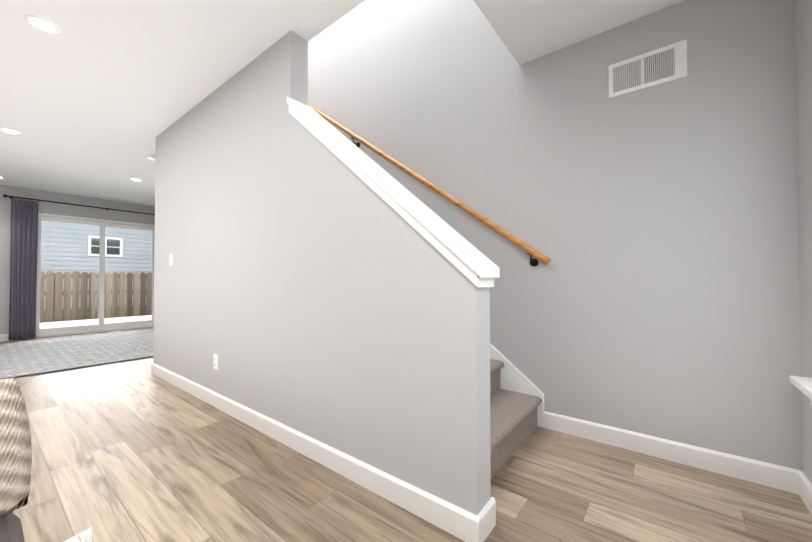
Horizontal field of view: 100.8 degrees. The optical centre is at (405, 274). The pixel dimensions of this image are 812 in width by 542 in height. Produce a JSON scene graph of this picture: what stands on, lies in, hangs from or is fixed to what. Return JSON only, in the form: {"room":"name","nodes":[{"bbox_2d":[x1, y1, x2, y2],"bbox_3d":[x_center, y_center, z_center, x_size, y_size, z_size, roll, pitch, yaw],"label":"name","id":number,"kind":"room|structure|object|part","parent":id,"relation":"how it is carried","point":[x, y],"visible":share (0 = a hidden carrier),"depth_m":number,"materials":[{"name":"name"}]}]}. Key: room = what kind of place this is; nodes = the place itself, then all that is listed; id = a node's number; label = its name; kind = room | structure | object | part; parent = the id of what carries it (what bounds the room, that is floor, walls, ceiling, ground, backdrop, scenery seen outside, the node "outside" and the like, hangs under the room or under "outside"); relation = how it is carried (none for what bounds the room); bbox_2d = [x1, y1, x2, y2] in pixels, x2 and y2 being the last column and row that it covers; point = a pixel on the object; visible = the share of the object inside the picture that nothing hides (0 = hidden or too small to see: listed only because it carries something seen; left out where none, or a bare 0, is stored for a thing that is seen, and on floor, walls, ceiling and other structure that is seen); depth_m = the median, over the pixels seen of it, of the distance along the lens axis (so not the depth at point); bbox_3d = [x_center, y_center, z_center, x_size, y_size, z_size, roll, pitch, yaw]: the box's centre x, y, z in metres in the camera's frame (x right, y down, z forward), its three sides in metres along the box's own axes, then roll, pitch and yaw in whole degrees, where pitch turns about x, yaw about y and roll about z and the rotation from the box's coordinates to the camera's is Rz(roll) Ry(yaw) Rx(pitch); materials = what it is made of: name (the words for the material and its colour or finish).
{"room":"living room","nodes":[
{"label":"living room","id":0,"kind":"room"},
{"bbox_2d":[0,185,154,338],"bbox_3d":[-6.035,-0.172,5.886,0.150,2.470,9.300,-1,-1,38],"label":"wall","id":1,"kind":"structure","parent":0,"point":[45,207],"depth_m":5.71,"materials":[{"name":"grey paint"}]},
{"bbox_2d":[0,334,26,340],"bbox_3d":[-5.970,1.010,5.817,0.015,0.105,9.000,-1,-1,38],"label":"baseboard","id":2,"kind":"structure","parent":1,"relation":"attached to","point":[4,337],"depth_m":5.32,"materials":[{"name":"white wood"}]},
{"bbox_2d":[3,194,154,214],"bbox_3d":[-5.545,-1.219,6.318,0.108,0.048,2.618,-1,-1,38],"label":"curtain rod","id":3,"kind":"object","parent":1,"relation":"attached to","point":[5,195],"visible":0.75,"depth_m":5.87,"materials":[{"name":"black metal"}]},
{"bbox_2d":[9,199,37,339],"bbox_3d":[-6.184,-0.080,5.432,0.073,2.243,0.295,-1,-1,38],"label":"panel","id":4,"kind":"object","parent":3,"relation":"hanging from","point":[23,264],"visible":1,"depth_m":5.42,"materials":[{"name":"fabric"}]},
{"bbox_2d":[36,212,154,337],"bbox_3d":[-5.701,0.021,6.295,0.120,2.096,1.812,-1,-1,38],"label":"door frame","id":5,"kind":"structure","parent":1,"relation":"in","point":[100,326],"depth_m":6.24,"materials":[{"name":"white plastic"}]},
{"bbox_2d":[153,30,490,514],"bbox_3d":[-1.149,-0.224,2.432,3.674,2.470,0.122,-1,-1,38],"label":"wall","id":6,"kind":"structure","parent":0,"point":[309,283],"depth_m":1.89,"materials":[{"name":"grey paint"}]},
{"bbox_2d":[169,254,172,265],"bbox_3d":[-2.244,-0.137,3.201,0.070,0.114,0.011,-1,-1,38],"label":"switch","id":7,"kind":"object","parent":6,"relation":"attached to","point":[171,260],"visible":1,"depth_m":3.19,"materials":[{"name":"white plastic"}]},
{"bbox_2d":[214,354,217,369],"bbox_3d":[-1.464,0.674,2.582,0.070,0.114,0.008,-1,-1,38],"label":"outlet","id":8,"kind":"object","parent":6,"relation":"attached to","point":[215,361],"visible":1,"depth_m":2.57,"materials":[{"name":"white plastic"}]},
{"bbox_2d":[151,363,495,541],"bbox_3d":[-1.143,0.959,2.409,3.689,0.105,0.152,-1,-1,38],"label":"baseboard","id":9,"kind":"structure","parent":6,"relation":"attached to","point":[457,522],"depth_m":1.58,"materials":[{"name":"white wood"}]},
{"bbox_2d":[287,96,499,287],"bbox_3d":[-0.166,-0.520,1.667,1.241,1.080,0.178,-1,-1,38],"label":"trim","id":10,"kind":"structure","parent":6,"relation":"attached to","point":[470,255],"depth_m":1.48,"materials":[{"name":"white wood"}]},
{"bbox_2d":[0,0,683,205],"bbox_3d":[-2.519,-1.598,3.159,9.075,0.300,9.300,-1,-1,38],"label":"ceiling","id":11,"kind":"structure","parent":0,"point":[99,95],"depth_m":2.28,"materials":[{"name":"white paint"}]},
{"bbox_2d":[0,128,20,134],"bbox_3d":[-3.995,-1.441,3.384,0.150,0.006,0.150,-1,-1,38],"label":"recessed light","id":12,"kind":"object","parent":11,"relation":"in","point":[7,130],"visible":0.96,"depth_m":3.38,"materials":[{"name":"white"}]},
{"bbox_2d":[23,14,59,33],"bbox_3d":[-2.132,-1.462,1.967,0.150,0.006,0.150,-1,-1,38],"label":"recessed light","id":13,"kind":"object","parent":11,"relation":"in","point":[41,23],"visible":1,"depth_m":1.96,"materials":[{"name":"white"}]},
{"bbox_2d":[93,190,118,195],"bbox_3d":[-5.189,-1.401,5.810,0.150,0.014,0.320,-1,-1,38],"label":"ceiling vent","id":14,"kind":"object","parent":11,"relation":"in","point":[102,192],"visible":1,"depth_m":5.80,"materials":[{"name":"white"}]},
{"bbox_2d":[146,155,154,160],"bbox_3d":[-3.095,-1.418,4.089,0.122,0.031,0.122,-1,-1,38],"label":"recessed light","id":15,"kind":"object","parent":11,"relation":"attached to","point":[150,157],"visible":0.73,"depth_m":4.05,"materials":[{"name":"white"}]},
{"bbox_2d":[0,327,811,541],"bbox_3d":[-2.519,1.082,3.119,9.075,0.120,9.300,-1,-1,38],"label":"floor","id":16,"kind":"structure","parent":0,"point":[133,451],"depth_m":1.56,"materials":[{"name":"brown wood"}]},
{"bbox_2d":[0,511,24,541],"bbox_3d":[-0.657,0.544,-0.066,1.840,0.860,1.040,-1,-1,38],"label":"sofa","id":17,"kind":"object","parent":16,"relation":"on","point":[11,529],"visible":0.38,"depth_m":0.71,"materials":[{"name":"fabric"}]},
{"bbox_2d":[0,377,31,516],"bbox_3d":[-0.971,0.373,0.550,0.130,0.300,0.500,-16,-7,23],"label":"knit pillow","id":18,"kind":"object","parent":17,"relation":"on","point":[15,457],"visible":1,"depth_m":0.74,"materials":[{"name":"beige fabric"}]},
{"bbox_2d":[64,527,91,541],"bbox_3d":[-0.384,0.359,0.085,0.120,0.300,0.500,18,4,14],"label":"fur pillow","id":19,"kind":"object","parent":17,"relation":"on","point":[85,535],"visible":1,"depth_m":0.30,"materials":[{"name":"white fur"}]},
{"bbox_2d":[0,328,153,378],"bbox_3d":[-4.878,1.034,4.329,2.870,0.012,4.200,-1,-1,38],"label":"rug","id":20,"kind":"object","parent":16,"relation":"on","point":[18,359],"visible":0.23,"depth_m":4.42,"materials":[{"name":"grey carpet"}]},
{"bbox_2d":[490,359,541,477],"bbox_3d":[-0.782,-0.368,2.884,3.452,2.772,1.033,-1,-1,38],"label":"stairs","id":21,"kind":"structure","parent":16,"relation":"on","point":[513,420],"depth_m":1.97,"materials":[{"name":"carpet"}]},
{"bbox_2d":[308,0,802,470],"bbox_3d":[-0.066,-1.579,3.095,4.830,5.200,0.120,-1,-1,38],"label":"wall","id":22,"kind":"structure","parent":0,"point":[658,295],"depth_m":1.96,"materials":[{"name":"grey paint"}]},
{"bbox_2d":[308,104,550,266],"bbox_3d":[-0.422,-1.283,3.235,3.444,2.493,0.090,-1,-1,38],"label":"handrail","id":23,"kind":"object","parent":22,"relation":"attached to","point":[530,250],"visible":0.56,"depth_m":2.58,"materials":[{"name":"brown wood"}]},
{"bbox_2d":[490,343,543,427],"bbox_3d":[-0.452,-0.424,3.294,3.455,2.897,0.014,-1,-1,38],"label":"skirt board","id":24,"kind":"object","parent":22,"relation":"attached to","point":[513,378],"visible":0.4,"depth_m":2.32,"materials":[{"name":"white wood"}]},
{"bbox_2d":[608,39,686,98],"bbox_3d":[1.351,-1.149,1.893,0.359,0.195,0.018,-1,-1,38],"label":"air vent","id":25,"kind":"object","parent":22,"relation":"in","point":[660,75],"depth_m":1.89,"materials":[{"name":"white metal"}]},
{"bbox_3d":[1.357,-1.149,1.900,0.315,0.151,0.001,-1,-1,38],"label":"back air vent register","id":26,"kind":"part","parent":25,"relation":"part of","materials":[{"name":"white metal"}]},
{"bbox_2d":[544,411,799,494],"bbox_3d":[1.353,0.951,1.864,1.125,0.105,0.015,-1,-1,38],"label":"baseboard","id":27,"kind":"structure","parent":22,"relation":"attached to","point":[783,478],"depth_m":1.77,"materials":[{"name":"white wood"}]},
{"bbox_2d":[794,0,811,483],"bbox_3d":[0.998,-0.254,0.392,0.150,2.470,9.300,-1,-1,38],"label":"wall","id":28,"kind":"structure","parent":0,"point":[803,36],"depth_m":1.46,"materials":[{"name":"grey paint"}]},
{"bbox_2d":[790,375,811,399],"bbox_3d":[1.157,0.433,0.644,0.218,0.032,1.830,-1,-1,38],"label":"window sill","id":29,"kind":"structure","parent":28,"relation":"attached to","point":[803,385],"depth_m":1.33,"materials":[{"name":"white wood"}]},
{"bbox_2d":[799,470,811,514],"bbox_3d":[-0.022,0.911,-0.796,0.015,0.105,5.900,-1,-1,38],"label":"baseboard","id":30,"kind":"structure","parent":28,"relation":"attached to","point":[805,489],"depth_m":1.45,"materials":[{"name":"white wood"}]},
{"label":"outside","id":31,"kind":"structure","parent":0,"visible":0},
{"bbox_2d":[44,309,145,321],"bbox_3d":[-12.084,1.399,15.665,21.449,0.220,34.000,-1,-1,38],"label":"ground","id":32,"kind":"structure","parent":31,"point":[95,314],"depth_m":10.05,"materials":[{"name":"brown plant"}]},
{"bbox_2d":[40,271,151,322],"bbox_3d":[-7.063,0.582,10.567,0.153,1.262,20.130,-1,-1,38],"label":"fence","id":33,"kind":"object","parent":32,"relation":"on","point":[58,294],"depth_m":8.85,"materials":[{"name":"brown wood"}]},
{"bbox_2d":[40,315,151,328],"bbox_3d":[-6.785,1.141,7.467,2.998,0.049,4.800,-1,-1,38],"label":"patio slab","id":34,"kind":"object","parent":32,"relation":"on","point":[44,325],"depth_m":7.99,"materials":[{"name":"grey concrete"}]},
{"bbox_2d":[41,220,152,309],"bbox_3d":[-11.461,-2.018,15.229,6.030,6.600,30.000,-1,-1,38],"label":"house","id":35,"kind":"structure","parent":32,"relation":"on","point":[115,238],"depth_m":11.36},
{"bbox_3d":[-10.438,-0.961,11.673,0.060,0.690,0.910,-1,-1,38],"label":"window trim","id":36,"kind":"part","parent":35,"relation":"part of","materials":[{"name":"white"}]}
]}

